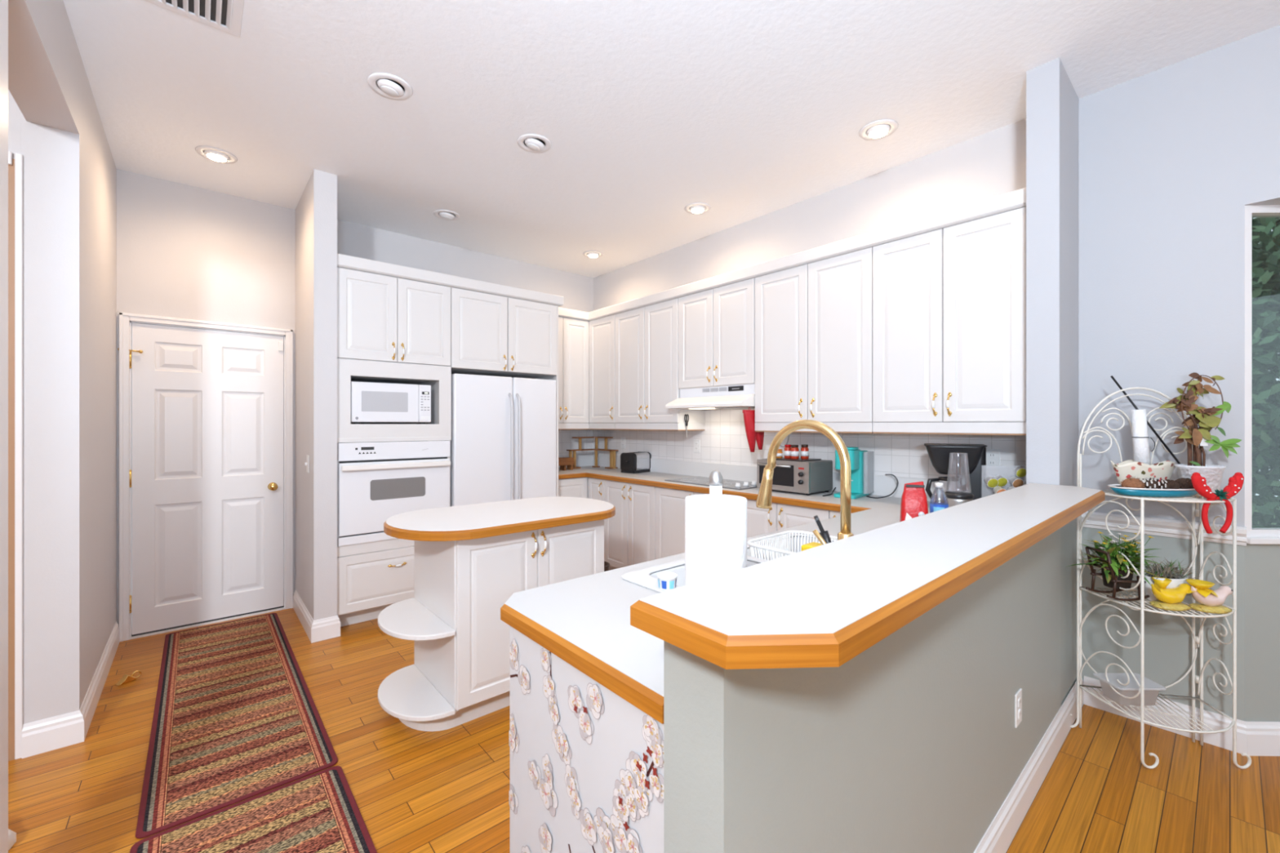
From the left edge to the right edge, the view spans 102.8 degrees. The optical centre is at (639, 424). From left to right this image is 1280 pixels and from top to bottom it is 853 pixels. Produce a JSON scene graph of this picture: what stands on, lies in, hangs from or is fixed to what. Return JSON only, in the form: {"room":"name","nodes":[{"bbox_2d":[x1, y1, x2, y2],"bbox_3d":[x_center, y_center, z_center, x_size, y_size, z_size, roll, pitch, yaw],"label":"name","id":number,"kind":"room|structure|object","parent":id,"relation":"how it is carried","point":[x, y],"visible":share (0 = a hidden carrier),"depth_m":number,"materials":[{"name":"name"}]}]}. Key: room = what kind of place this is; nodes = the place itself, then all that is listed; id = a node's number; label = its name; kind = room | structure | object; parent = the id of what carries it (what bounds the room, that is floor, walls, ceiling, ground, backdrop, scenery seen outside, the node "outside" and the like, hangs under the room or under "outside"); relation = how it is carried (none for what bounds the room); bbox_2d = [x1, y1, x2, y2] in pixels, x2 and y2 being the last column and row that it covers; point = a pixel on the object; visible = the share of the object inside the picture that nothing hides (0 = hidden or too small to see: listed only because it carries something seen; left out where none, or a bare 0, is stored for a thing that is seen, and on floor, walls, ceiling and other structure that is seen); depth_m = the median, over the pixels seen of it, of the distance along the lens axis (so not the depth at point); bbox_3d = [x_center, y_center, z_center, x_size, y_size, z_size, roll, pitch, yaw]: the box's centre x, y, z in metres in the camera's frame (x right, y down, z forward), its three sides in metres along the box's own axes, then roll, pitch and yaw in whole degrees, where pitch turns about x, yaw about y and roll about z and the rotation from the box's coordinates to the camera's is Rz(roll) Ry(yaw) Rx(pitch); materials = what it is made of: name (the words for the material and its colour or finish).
{"room":"kitchen","nodes":[
{"label":"kitchen","id":0,"kind":"room"},
{"bbox_2d":[8,89,21,159],"bbox_3d":[-1.274,-0.120,-2.161,3.645,3.010,8.400,0,0,-41],"label":"wall","id":1,"kind":"structure","parent":0,"point":[14,112],"depth_m":2.11,"materials":[{"name":"paint"}]},
{"bbox_2d":[8,0,116,724],"bbox_3d":[-2.560,-0.120,2.234,0.165,3.010,2.790,0,0,-41],"label":"wall","id":2,"kind":"structure","parent":0,"point":[69,170],"depth_m":2.20,"materials":[{"name":"paint"}]},
{"bbox_2d":[0,0,8,852],"bbox_3d":[-1.644,-0.119,1.300,0.020,3.008,0.158,0,0,-41],"label":"trim","id":3,"kind":"structure","parent":2,"relation":"attached to","point":[3,3],"depth_m":1.33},
{"bbox_2d":[8,151,22,760],"bbox_3d":[-2.951,0.133,1.858,0.931,2.505,0.128,0,0,-41],"label":"door frame","id":4,"kind":"structure","parent":2,"relation":"in","point":[15,166],"depth_m":2.11,"materials":[{"name":"wood"}]},
{"bbox_2d":[22,621,119,758],"bbox_3d":[-2.933,1.317,2.681,0.176,0.135,1.346,0,0,-41],"label":"baseboard","id":5,"kind":"structure","parent":2,"relation":"attached to","point":[50,734],"depth_m":2.21,"materials":[{"name":"wood"}]},
{"bbox_2d":[295,168,337,620],"bbox_3d":[-2.297,-0.120,3.607,0.130,3.010,0.820,0,0,-41],"label":"wall","id":6,"kind":"structure","parent":0,"point":[316,211],"depth_m":3.32,"materials":[{"name":"paint"}]},
{"bbox_2d":[293,590,340,643],"bbox_3d":[-2.285,1.317,3.593,0.162,0.135,0.816,0,0,-41],"label":"baseboard","id":7,"kind":"structure","parent":6,"relation":"attached to","point":[328,628],"depth_m":3.31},
{"bbox_2d":[116,168,593,624],"bbox_3d":[-1.973,-0.120,4.509,4.000,3.010,0.120,0,0,-41],"label":"wall","id":8,"kind":"structure","parent":0,"point":[184,251],"depth_m":3.63,"materials":[{"name":"paint"}]},
{"bbox_2d":[117,312,293,641],"bbox_3d":[-2.994,0.338,3.580,0.928,2.095,0.167,0,0,-41],"label":"door","id":9,"kind":"structure","parent":8,"relation":"in","point":[206,408],"depth_m":3.53,"materials":[{"name":"white wood"}]},
{"bbox_2d":[558,316,589,429],"bbox_3d":[-0.846,-0.493,5.113,0.590,1.094,0.426,0,0,-41],"label":"upper cabinet","id":10,"kind":"object","parent":8,"relation":"attached to","point":[573,334],"visible":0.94,"depth_m":5.04,"materials":[{"name":"white wood"}]},
{"bbox_2d":[558,428,593,455],"bbox_3d":[-0.867,0.160,5.383,0.910,0.340,0.006,0,0,-41],"label":"backsplash","id":11,"kind":"structure","parent":8,"relation":"attached to","point":[566,442],"depth_m":5.52,"materials":[{"name":"tile"}]},
{"bbox_2d":[8,608,1279,852],"bbox_3d":[0.411,1.415,0.289,9.400,0.060,9.900,0,0,-41],"label":"floor","id":12,"kind":"structure","parent":0,"point":[413,790],"depth_m":1.99,"materials":[{"name":"brown wood"}]},
{"bbox_2d":[8,828,16,850],"bbox_3d":[-2.143,1.314,1.590,0.223,0.140,0.221,0,0,-3],"label":"baseboard","id":13,"kind":"structure","parent":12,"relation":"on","point":[11,834],"depth_m":1.66,"materials":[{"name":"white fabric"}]},
{"bbox_2d":[115,670,141,685],"bbox_3d":[-2.753,1.364,2.754,0.036,0.042,0.103,0,0,21],"label":"door stop","id":14,"kind":"object","parent":12,"relation":"on","point":[126,678],"visible":1,"depth_m":2.74,"materials":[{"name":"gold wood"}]},
{"bbox_2d":[135,613,337,838],"bbox_3d":[-2.168,1.380,2.716,0.595,0.009,2.195,0,0,-41],"label":"runner rug","id":15,"kind":"object","parent":12,"relation":"on","point":[237,718],"visible":1,"depth_m":2.34,"materials":[{"name":"fabric"}]},
{"bbox_2d":[129,765,377,852],"bbox_3d":[-0.785,1.380,1.114,0.602,0.009,2.012,0,0,-41],"label":"runner rug","id":16,"kind":"object","parent":12,"relation":"on","point":[318,812],"visible":1,"depth_m":1.75,"materials":[{"name":"fabric"}]},
{"bbox_2d":[337,266,451,626],"bbox_3d":[-1.957,0.170,3.897,0.760,2.430,0.806,0,0,-41],"label":"tall cabinet","id":17,"kind":"object","parent":12,"relation":"on","point":[391,330],"visible":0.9,"depth_m":3.58,"materials":[{"name":"white wood"}]},
{"bbox_2d":[351,381,431,423],"bbox_3d":[-1.871,-0.145,3.756,0.525,0.288,0.402,0,0,-41],"label":"microwave","id":18,"kind":"object","parent":17,"relation":"in","point":[371,402],"visible":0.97,"depth_m":3.59,"materials":[{"name":"white plastic"}]},
{"bbox_2d":[337,440,450,546],"bbox_3d":[-1.885,0.467,3.814,0.740,0.683,0.625,0,0,-41],"label":"oven","id":19,"kind":"object","parent":17,"relation":"in","point":[378,482],"visible":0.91,"depth_m":3.55,"materials":[{"name":"white metal"}]},
{"bbox_2d":[337,253,564,306],"bbox_3d":[-1.456,-1.083,4.074,1.750,0.083,0.374,0,0,-41],"label":"trim","id":20,"kind":"structure","parent":17,"relation":"on","point":[344,261],"depth_m":3.81,"materials":[{"name":"wood"}]},
{"bbox_2d":[377,496,615,731],"bbox_3d":[-0.691,0.922,2.722,1.260,0.925,0.700,0,0,-41],"label":"kitchen island","id":21,"kind":"object","parent":12,"relation":"on","point":[469,560],"visible":0.8,"depth_m":2.41,"materials":[{"name":"white laminate"}]},
{"bbox_2d":[377,664,455,721],"bbox_3d":[-1.093,1.276,2.405,0.235,0.022,0.572,0,0,-41],"label":"shelf","id":22,"kind":"object","parent":21,"relation":"attached to","point":[408,694],"depth_m":2.36,"materials":[{"name":"wood"}]},
{"bbox_2d":[377,597,455,640],"bbox_3d":[-1.093,0.926,2.405,0.235,0.022,0.572,0,0,-41],"label":"shelf","id":23,"kind":"object","parent":21,"relation":"attached to","point":[411,619],"depth_m":2.36,"materials":[{"name":"wood"}]},
{"bbox_2d":[450,373,555,506],"bbox_3d":[-1.300,0.494,4.445,0.905,1.762,0.817,0,0,-41],"label":"refrigerator","id":24,"kind":"object","parent":12,"relation":"on","point":[503,442],"visible":0.52,"depth_m":4.14,"materials":[{"name":"white metal"}]},
{"bbox_2d":[450,287,558,496],"bbox_3d":[-1.307,0.170,4.460,0.955,2.430,0.806,0,0,-41],"label":"tall cabinet","id":25,"kind":"object","parent":12,"relation":"on","point":[491,335],"visible":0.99,"depth_m":4.16,"materials":[{"name":"white wood"}]},
{"bbox_2d":[558,476,588,497],"bbox_3d":[-0.844,0.943,4.977,0.414,0.884,0.630,0,0,-41],"label":"base cabinet","id":26,"kind":"object","parent":12,"relation":"on","point":[576,486],"visible":0.18,"depth_m":4.76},
{"bbox_2d":[508,626,663,852],"bbox_3d":[0.692,0.943,1.809,2.225,0.884,0.590,0,0,-41],"label":"end panel","id":27,"kind":"object","parent":12,"relation":"on","point":[587,763],"visible":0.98,"depth_m":1.07,"materials":[{"name":"white wood"}]},
{"bbox_2d":[500,453,1013,724],"bbox_3d":[-0.242,0.415,3.268,2.742,0.170,4.018,0,0,-41],"label":"countertop","id":28,"kind":"structure","parent":27,"relation":"on","point":[584,621],"depth_m":1.36,"materials":[{"name":"white laminate"}]},
{"bbox_2d":[558,457,573,470],"bbox_3d":[-0.772,0.372,5.099,0.210,0.176,0.100,0,0,-41],"label":"wooden box","id":29,"kind":"object","parent":28,"relation":"on","point":[562,461],"visible":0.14,"depth_m":5.09,"materials":[{"name":"brown wood"}]},
{"bbox_2d":[566,436,617,468],"bbox_3d":[-0.495,0.297,5.299,0.400,0.325,0.361,0,0,-41],"label":"spice shelf","id":30,"kind":"object","parent":28,"relation":"on","point":[612,452],"visible":0.91,"depth_m":5.33,"materials":[{"name":"brown wood"}]},
{"bbox_2d":[620,451,650,473],"bbox_3d":[-0.045,0.365,4.893,0.180,0.190,0.278,0,0,38],"label":"toaster","id":31,"kind":"object","parent":28,"relation":"on","point":[637,462],"visible":1,"depth_m":4.81,"materials":[{"name":"silver metal"}]},
{"bbox_2d":[664,476,756,489],"bbox_3d":[0.602,0.440,3.987,0.410,0.038,0.760,0,0,-41],"label":"cooktop","id":32,"kind":"object","parent":28,"relation":"in","point":[731,484],"visible":0.81,"depth_m":3.92,"materials":[{"name":"grey ceramic"}]},
{"bbox_2d":[708,470,723,499],"bbox_3d":[0.174,0.283,1.176,0.150,0.354,0.150,0,0,-41],"label":"paper towel holder","id":33,"kind":"object","parent":28,"relation":"on","point":[715,479],"visible":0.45,"depth_m":1.16,"materials":[{"name":"white plastic"}]},
{"bbox_2d":[684,493,746,585],"bbox_3d":[0.174,0.308,1.176,0.141,0.276,0.141,0,0,-41],"label":"paper towel roll","id":34,"kind":"object","parent":33,"relation":"in","point":[716,530],"visible":0.49,"depth_m":1.12,"materials":[{"name":"paper"}]},
{"bbox_2d":[622,533,837,592],"bbox_3d":[0.420,0.551,1.703,0.965,0.198,0.375,0,0,-41],"label":"sink","id":35,"kind":"object","parent":28,"relation":"in","point":[642,577],"visible":0.21,"depth_m":1.64,"materials":[{"name":"white"}]},
{"bbox_2d":[657,572,677,589],"bbox_3d":[0.076,0.439,1.417,0.057,0.041,0.057,0,0,-41],"label":"tub","id":36,"kind":"object","parent":35,"relation":"on","point":[666,580],"visible":0.85,"depth_m":1.40,"materials":[{"name":"white plastic"}]},
{"bbox_2d":[746,530,837,560],"bbox_3d":[0.573,0.492,1.839,0.336,0.144,0.261,0,0,-41],"label":"dish rack","id":37,"kind":"object","parent":35,"relation":"in","point":[783,552],"visible":0.34,"depth_m":1.92,"materials":[{"name":"white plastic"}]},
{"bbox_2d":[756,457,832,495],"bbox_3d":[1.050,0.349,3.502,0.337,0.222,0.400,0,0,-41],"label":"toaster oven","id":38,"kind":"object","parent":28,"relation":"on","point":[807,476],"visible":0.86,"depth_m":3.37,"materials":[{"name":"grey metal"}]},
{"bbox_2d":[759,484,793,491],"bbox_3d":[0.917,0.430,3.447,0.010,0.020,0.270,0,0,-41],"label":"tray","id":39,"kind":"object","parent":38,"relation":"on","point":[779,487],"depth_m":3.40,"materials":[{"name":"metal"}]},
{"bbox_2d":[776,457,821,461],"bbox_3d":[1.061,0.241,3.518,0.240,0.006,0.270,0,0,-41],"label":"tray","id":40,"kind":"object","parent":38,"relation":"on","point":[777,459],"depth_m":3.46,"materials":[{"name":"metal"}]},
{"bbox_2d":[755,419,853,545],"bbox_3d":[0.483,0.223,1.552,0.102,0.474,0.334,0,0,-41],"label":"faucet","id":41,"kind":"object","parent":28,"relation":"on","point":[764,500],"visible":0.79,"depth_m":1.50,"materials":[{"name":"gold metal"}]},
{"bbox_2d":[813,515,831,543],"bbox_3d":[0.563,0.368,1.531,0.080,0.184,0.047,0,0,17],"label":"dish brush","id":42,"kind":"object","parent":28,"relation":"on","point":[824,534],"visible":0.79,"depth_m":1.53,"materials":[{"name":"black plastic"}]},
{"bbox_2d":[833,446,874,498],"bbox_3d":[1.365,0.302,3.257,0.165,0.315,0.270,0,0,42],"label":"coffee machine","id":43,"kind":"object","parent":28,"relation":"on","point":[860,460],"visible":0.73,"depth_m":3.22,"materials":[{"name":"teal plastic"}]},
{"bbox_2d":[899,481,928,521],"bbox_3d":[1.113,0.346,2.074,0.100,0.228,0.074,0,0,22],"label":"coffee bag","id":44,"kind":"object","parent":28,"relation":"on","point":[913,498],"visible":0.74,"depth_m":2.06,"materials":[{"name":"red plastic"}]},
{"bbox_2d":[929,482,948,512],"bbox_3d":[1.232,0.351,2.106,0.068,0.218,0.067,0,0,-41],"label":"water bottle","id":45,"kind":"object","parent":28,"relation":"on","point":[934,507],"visible":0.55,"depth_m":2.10,"materials":[{"name":"plastic"}]},
{"bbox_2d":[924,443,987,502],"bbox_3d":[1.675,0.284,2.727,0.281,0.352,0.240,0,0,29],"label":"coffee maker","id":46,"kind":"object","parent":28,"relation":"on","point":[938,453],"visible":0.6,"depth_m":2.64,"materials":[{"name":"plastic"}]},
{"bbox_2d":[924,445,985,475],"bbox_3d":[1.668,0.190,2.719,0.270,0.151,0.210,0,0,29],"label":"basket","id":47,"kind":"object","parent":46,"relation":"on","point":[939,455],"depth_m":2.63,"materials":[{"name":"plastic"}]},
{"bbox_2d":[944,452,973,507],"bbox_3d":[1.506,0.298,2.416,0.122,0.324,0.122,0,0,-41],"label":"blender","id":48,"kind":"object","parent":28,"relation":"on","point":[954,498],"visible":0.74,"depth_m":2.41,"materials":[{"name":"glass"}]},
{"bbox_2d":[946,452,971,493],"bbox_3d":[1.506,0.230,2.416,0.100,0.188,0.100,0,0,-41],"label":"cup","id":49,"kind":"object","parent":48,"relation":"on","point":[948,491],"depth_m":2.43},
{"bbox_2d":[588,477,611,570],"bbox_3d":[-0.236,0.943,4.933,0.554,0.884,0.262,0,0,-41],"label":"base cabinet","id":50,"kind":"object","parent":12,"relation":"on","point":[596,486],"visible":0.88,"depth_m":4.76,"materials":[{"name":"white wood"}]},
{"bbox_2d":[604,479,655,569],"bbox_3d":[0.077,0.943,4.572,0.554,0.884,0.686,0,0,-41],"label":"base cabinet","id":51,"kind":"object","parent":12,"relation":"on","point":[629,535],"visible":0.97,"depth_m":4.38,"materials":[{"name":"white wood"}]},
{"bbox_2d":[655,486,706,559],"bbox_3d":[0.555,0.943,4.019,0.554,0.884,0.768,0,0,-41],"label":"base cabinet","id":52,"kind":"object","parent":12,"relation":"on","point":[669,503],"visible":0.08,"depth_m":4.02,"materials":[{"name":"white wood"}]},
{"bbox_2d":[746,498,829,537],"bbox_3d":[1.051,0.943,3.447,0.554,0.884,0.739,0,0,-41],"label":"base cabinet","id":53,"kind":"object","parent":12,"relation":"on","point":[780,517],"visible":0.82,"depth_m":3.27,"materials":[{"name":"white wood"}]},
{"bbox_2d":[1070,386,1251,768],"bbox_3d":[2.171,0.608,2.125,0.573,1.545,0.316,0,0,14],"label":"plant stand","id":54,"kind":"object","parent":12,"relation":"on","point":[1198,640],"visible":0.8,"depth_m":2.18,"materials":[{"name":"beige paint"}]},
{"bbox_2d":[1065,531,1165,600],"bbox_3d":[2.027,0.594,2.167,0.312,0.281,0.242,0,0,0],"label":"planter","id":55,"kind":"object","parent":54,"relation":"on","point":[1113,567],"visible":0.93,"depth_m":2.14,"materials":[{"name":"brown plant"}]},
{"bbox_2d":[1093,672,1165,705],"bbox_3d":[2.096,1.141,2.192,0.200,0.082,0.132,0,0,0],"label":"plastic container","id":56,"kind":"object","parent":54,"relation":"on","point":[1152,689],"visible":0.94,"depth_m":2.15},
{"bbox_2d":[1107,484,1197,497],"bbox_3d":[2.134,0.276,2.119,0.352,0.036,0.183,0,0,0],"label":"oval dish","id":57,"kind":"object","parent":54,"relation":"on","point":[1117,488],"visible":0.75,"depth_m":2.05,"materials":[{"name":"ceramic"}]},
{"bbox_2d":[1120,476,1146,488],"bbox_3d":[2.025,0.252,2.100,0.080,0.081,0.081,0,0,-41],"label":"ball","id":58,"kind":"object","parent":57,"relation":"in","point":[1132,482],"visible":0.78,"depth_m":2.08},
{"bbox_2d":[1110,459,1176,484],"bbox_3d":[2.164,0.226,2.198,0.262,0.137,0.110,0,0,0],"label":"bowl","id":59,"kind":"object","parent":57,"relation":"on","point":[1128,468],"visible":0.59,"depth_m":2.16,"materials":[{"name":"ceramic"}]},
{"bbox_2d":[1131,408,1155,465],"bbox_3d":[2.169,0.068,2.209,0.071,0.263,0.057,0,0,0],"label":"scroll","id":60,"kind":"object","parent":59,"relation":"in","point":[1140,428],"visible":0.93,"depth_m":2.19,"materials":[{"name":"paper"}]},
{"bbox_2d":[1142,477,1167,488],"bbox_3d":[2.094,0.250,2.086,0.079,0.065,0.065,0,0,26],"label":"pine cone","id":61,"kind":"object","parent":57,"relation":"on","point":[1152,484],"visible":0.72,"depth_m":2.07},
{"bbox_2d":[1174,477,1194,488],"bbox_3d":[2.231,0.251,2.088,0.063,0.063,0.076,0,0,13],"label":"pine cone","id":62,"kind":"object","parent":57,"relation":"on","point":[1184,483],"visible":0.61,"depth_m":2.08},
{"bbox_2d":[1149,576,1191,611],"bbox_3d":[2.136,0.682,2.048,0.148,0.108,0.105,0,0,28],"label":"bird figurine","id":63,"kind":"object","parent":54,"relation":"on","point":[1169,598],"visible":0.96,"depth_m":2.04,"materials":[{"name":"yellow ceramic"}]},
{"bbox_2d":[1151,576,1171,591],"bbox_3d":[2.104,0.652,2.058,0.060,0.048,0.100,0,0,38],"label":"flower","id":64,"kind":"object","parent":63,"relation":"on","point":[1159,585],"depth_m":2.05,"materials":[{"name":"yellow plant"}]},
{"bbox_2d":[1139,558,1201,600],"bbox_3d":[2.190,0.643,2.123,0.216,0.186,0.184,0,0,-12],"label":"planter","id":65,"kind":"object","parent":54,"relation":"on","point":[1176,578],"visible":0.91,"depth_m":2.11,"materials":[{"name":"white ceramic"}]},
{"bbox_2d":[1159,372,1241,496],"bbox_3d":[2.327,0.040,2.114,0.251,0.509,0.135,0,0,0],"label":"potted plant","id":66,"kind":"object","parent":54,"relation":"on","point":[1206,418],"visible":0.99,"depth_m":2.09,"materials":[{"name":"green plant"}]},
{"bbox_2d":[1110,375,1180,463],"bbox_3d":[2.225,-0.015,2.247,0.234,0.411,0.008,0,0,36],"label":"rod","id":67,"kind":"object","parent":66,"relation":"in","point":[1112,376],"visible":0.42,"depth_m":2.23,"materials":[{"name":"plastic"}]},
{"bbox_2d":[1185,578,1233,613],"bbox_3d":[2.262,0.681,2.024,0.177,0.110,0.095,0,0,0],"label":"bird figurine","id":68,"kind":"object","parent":54,"relation":"on","point":[1209,601],"visible":0.99,"depth_m":2.00,"materials":[{"name":"pink ceramic"}]},
{"bbox_2d":[1185,578,1217,597],"bbox_3d":[2.223,0.650,2.028,0.098,0.047,0.086,0,0,0],"label":"flower","id":69,"kind":"object","parent":68,"relation":"on","point":[1199,588],"depth_m":2.01,"materials":[{"name":"yellow plant"}]},
{"bbox_2d":[1191,472,1244,533],"bbox_3d":[2.241,0.306,1.978,0.191,0.238,0.044,0,0,0],"label":"headband","id":70,"kind":"object","parent":54,"relation":"hanging from","point":[1235,484],"visible":1,"depth_m":1.98,"materials":[{"name":"red fabric"}]},
{"bbox_2d":[62,0,1279,278],"bbox_3d":[-0.247,-1.665,-0.280,7.660,0.080,9.900,0,0,-41],"label":"ceiling","id":71,"kind":"structure","parent":0,"point":[648,110],"depth_m":2.53,"materials":[{"name":"paint"}]},
{"bbox_2d":[143,0,244,37],"bbox_3d":[-1.678,-1.618,1.903,0.315,0.014,0.355,0,0,-41],"label":"ceiling vent","id":72,"kind":"object","parent":71,"relation":"in","point":[225,15],"visible":1,"depth_m":2.00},
{"bbox_2d":[195,146,237,164],"bbox_3d":[-2.552,-1.612,3.081,0.198,0.034,0.198,0,0,-41],"label":"recessed light","id":73,"kind":"object","parent":71,"relation":"in","point":[212,153],"visible":1,"depth_m":3.06,"materials":[{"name":"white"}]},
{"bbox_2d":[367,72,413,100],"bbox_3d":[-1.202,-1.615,2.460,0.198,0.044,0.198,0,0,-41],"label":"recessed light","id":74,"kind":"object","parent":71,"relation":"in","point":[391,86],"visible":1,"depth_m":2.44,"materials":[{"name":"grey plastic"}]},
{"bbox_2d":[433,209,460,220],"bbox_3d":[-1.499,-1.614,3.967,0.198,0.040,0.198,0,0,-41],"label":"recessed light","id":75,"kind":"object","parent":71,"relation":"in","point":[446,215],"visible":1,"depth_m":3.94,"materials":[{"name":"grey plastic"}]},
{"bbox_2d":[516,133,551,153],"bbox_3d":[-0.611,-1.616,2.957,0.198,0.048,0.198,0,0,-41],"label":"recessed light","id":76,"kind":"object","parent":71,"relation":"in","point":[532,143],"visible":1,"depth_m":2.93,"materials":[{"name":"grey plastic"}]},
{"bbox_2d":[684,202,711,213],"bbox_3d":[0.433,-1.612,3.844,0.198,0.034,0.198,0,0,-41],"label":"recessed light","id":77,"kind":"object","parent":71,"relation":"in","point":[696,207],"visible":1,"depth_m":3.81,"materials":[{"name":"white"}]},
{"bbox_2d":[858,119,897,140],"bbox_3d":[1.316,-1.612,2.821,0.198,0.034,0.198,0,0,-41],"label":"recessed light","id":78,"kind":"object","parent":71,"relation":"in","point":[879,129],"visible":1,"depth_m":2.80,"materials":[{"name":"white"}]},
{"bbox_2d":[663,528,1061,852],"bbox_3d":[0.951,0.848,1.556,2.300,1.075,0.128,0,0,-41],"label":"wall","id":79,"kind":"structure","parent":0,"point":[912,744],"depth_m":1.09,"materials":[{"name":"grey paint"}]},
{"bbox_2d":[630,483,1105,669],"bbox_3d":[0.982,0.290,1.468,2.397,0.040,0.279,0,0,-41],"label":"breakfast bar","id":80,"kind":"object","parent":79,"relation":"on","point":[825,605],"visible":1,"depth_m":0.86,"materials":[{"name":"white laminate"}]},
{"bbox_2d":[1014,688,1022,728],"bbox_3d":[1.330,0.997,1.794,0.072,0.116,0.009,0,0,-41],"label":"wall outlet","id":81,"kind":"object","parent":79,"relation":"attached to","point":[1018,696],"visible":1,"depth_m":1.78,"materials":[{"name":"white plastic"}]},
{"bbox_2d":[973,678,1083,852],"bbox_3d":[1.165,1.317,1.647,2.741,0.135,0.016,0,0,-41],"label":"baseboard","id":82,"kind":"structure","parent":79,"relation":"attached to","point":[998,837],"depth_m":1.85,"materials":[{"name":"wood"}]},
{"bbox_2d":[593,25,1279,720],"bbox_3d":[2.680,-0.120,2.083,0.120,3.010,9.640,0,0,-41],"label":"wall","id":83,"kind":"structure","parent":0,"point":[1171,158],"depth_m":2.37,"materials":[{"name":"paint"}]},
{"bbox_2d":[589,315,615,430],"bbox_3d":[-0.263,-0.493,5.100,0.376,1.094,0.416,0,0,-41],"label":"upper cabinet","id":84,"kind":"object","parent":83,"relation":"attached to","point":[602,331],"visible":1,"depth_m":4.98,"materials":[{"name":"white wood"}]},
{"bbox_2d":[558,187,1026,321],"bbox_3d":[0.453,-1.083,3.631,0.609,0.083,3.660,0,0,-41],"label":"trim","id":85,"kind":"structure","parent":84,"relation":"on","point":[1016,199],"depth_m":3.15,"materials":[{"name":"wood"}]},
{"bbox_2d":[615,297,705,431],"bbox_3d":[0.151,-0.493,4.622,0.376,1.094,0.836,0,0,-41],"label":"upper cabinet","id":86,"kind":"object","parent":83,"relation":"attached to","point":[646,338],"visible":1,"depth_m":4.47,"materials":[{"name":"white wood"}]},
{"bbox_2d":[678,278,755,389],"bbox_3d":[0.676,-0.665,4.016,0.376,0.750,0.756,0,0,-41],"label":"upper cabinet","id":87,"kind":"object","parent":83,"relation":"attached to","point":[717,326],"visible":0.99,"depth_m":3.88,"materials":[{"name":"white wood"}]},
{"bbox_2d":[665,383,755,409],"bbox_3d":[0.631,-0.204,3.985,0.465,0.170,0.766,0,0,-41],"label":"range hood","id":88,"kind":"object","parent":87,"relation":"attached to","point":[740,396],"visible":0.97,"depth_m":3.85,"materials":[{"name":"white metal"}]},
{"bbox_2d":[742,407,756,452],"bbox_3d":[0.778,0.040,3.631,0.135,0.320,0.044,0,0,-41],"label":"oven mitt","id":89,"kind":"object","parent":88,"relation":"hanging from","point":[748,415],"visible":0.93,"depth_m":3.62,"materials":[{"name":"red fabric"}]},
{"bbox_2d":[593,408,1026,484],"bbox_3d":[0.794,0.010,4.166,0.006,0.640,4.019,0,0,-41],"label":"backsplash","id":90,"kind":"structure","parent":83,"relation":"attached to","point":[724,440],"depth_m":3.72,"materials":[{"name":"tile"}]},
{"bbox_2d":[755,247,877,433],"bbox_3d":[1.200,-0.493,3.410,0.376,1.094,0.834,0,0,-41],"label":"upper cabinet","id":91,"kind":"object","parent":83,"relation":"attached to","point":[814,321],"visible":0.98,"depth_m":3.27,"materials":[{"name":"white wood"}]},
{"bbox_2d":[754,413,764,449],"bbox_3d":[0.852,0.045,3.691,0.125,0.280,0.044,0,0,-41],"label":"oven mitt","id":92,"kind":"object","parent":91,"relation":"hanging from","point":[759,435],"visible":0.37,"depth_m":3.69,"materials":[{"name":"red fabric"}]},
{"bbox_2d":[872,206,1026,435],"bbox_3d":[1.722,-0.493,2.808,0.376,1.094,0.750,0,0,-41],"label":"upper cabinet","id":93,"kind":"object","parent":83,"relation":"attached to","point":[949,303],"visible":0.98,"depth_m":2.68,"materials":[{"name":"white wood"}]},
{"bbox_2d":[986,448,999,470],"bbox_3d":[1.946,0.195,2.823,0.009,0.116,0.072,0,0,-41],"label":"wall outlet","id":94,"kind":"object","parent":83,"relation":"attached to","point":[993,455],"visible":0.88,"depth_m":2.82,"materials":[{"name":"white plastic"}]},
{"bbox_2d":[1081,511,1246,546],"bbox_3d":[2.358,0.471,2.339,0.032,0.078,0.539,0,0,-41],"label":"trim","id":95,"kind":"structure","parent":83,"relation":"attached to","point":[1155,526],"depth_m":2.32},
{"bbox_2d":[1026,57,1078,705],"bbox_3d":[1.987,-0.120,2.455,0.442,3.010,0.120,0,0,-41],"label":"wall column","id":96,"kind":"structure","parent":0,"point":[1051,98],"depth_m":2.33,"materials":[{"name":"paint"}]},
{"bbox_2d":[1244,543,1279,721],"bbox_3d":[3.703,0.932,1.874,2.391,0.905,0.608,0,0,28],"label":"wall","id":97,"kind":"structure","parent":0,"point":[1262,562],"depth_m":2.15,"materials":[{"name":"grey paint"}]},
{"bbox_2d":[1083,675,1279,755],"bbox_3d":[2.884,1.317,2.192,1.510,0.135,0.300,0,0,16],"label":"baseboard","id":98,"kind":"structure","parent":97,"relation":"attached to","point":[1253,738],"depth_m":2.21,"materials":[{"name":"wood"}]},
{"bbox_2d":[1244,204,1279,544],"bbox_3d":[3.092,-0.211,2.152,1.110,1.422,0.080,0,0,1],"label":"window","id":99,"kind":"structure","parent":97,"relation":"in","point":[1255,535],"depth_m":2.15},
{"label":"outside","id":100,"kind":"structure","parent":0,"visible":0},
{"bbox_2d":[1253,506,1279,524],"bbox_3d":[7.396,1.635,7.728,10.700,0.100,14.000,0,0,-41],"label":"lawn","id":101,"kind":"structure","parent":100,"point":[1255,510],"depth_m":8.79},
{"bbox_2d":[1251,217,1279,527],"bbox_3d":[5.469,-0.619,4.738,2.653,4.438,4.368,0,0,-44],"label":"tree","id":102,"kind":"object","parent":101,"relation":"on","point":[1265,255],"visible":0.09,"depth_m":4.12,"materials":[{"name":"green plant"}]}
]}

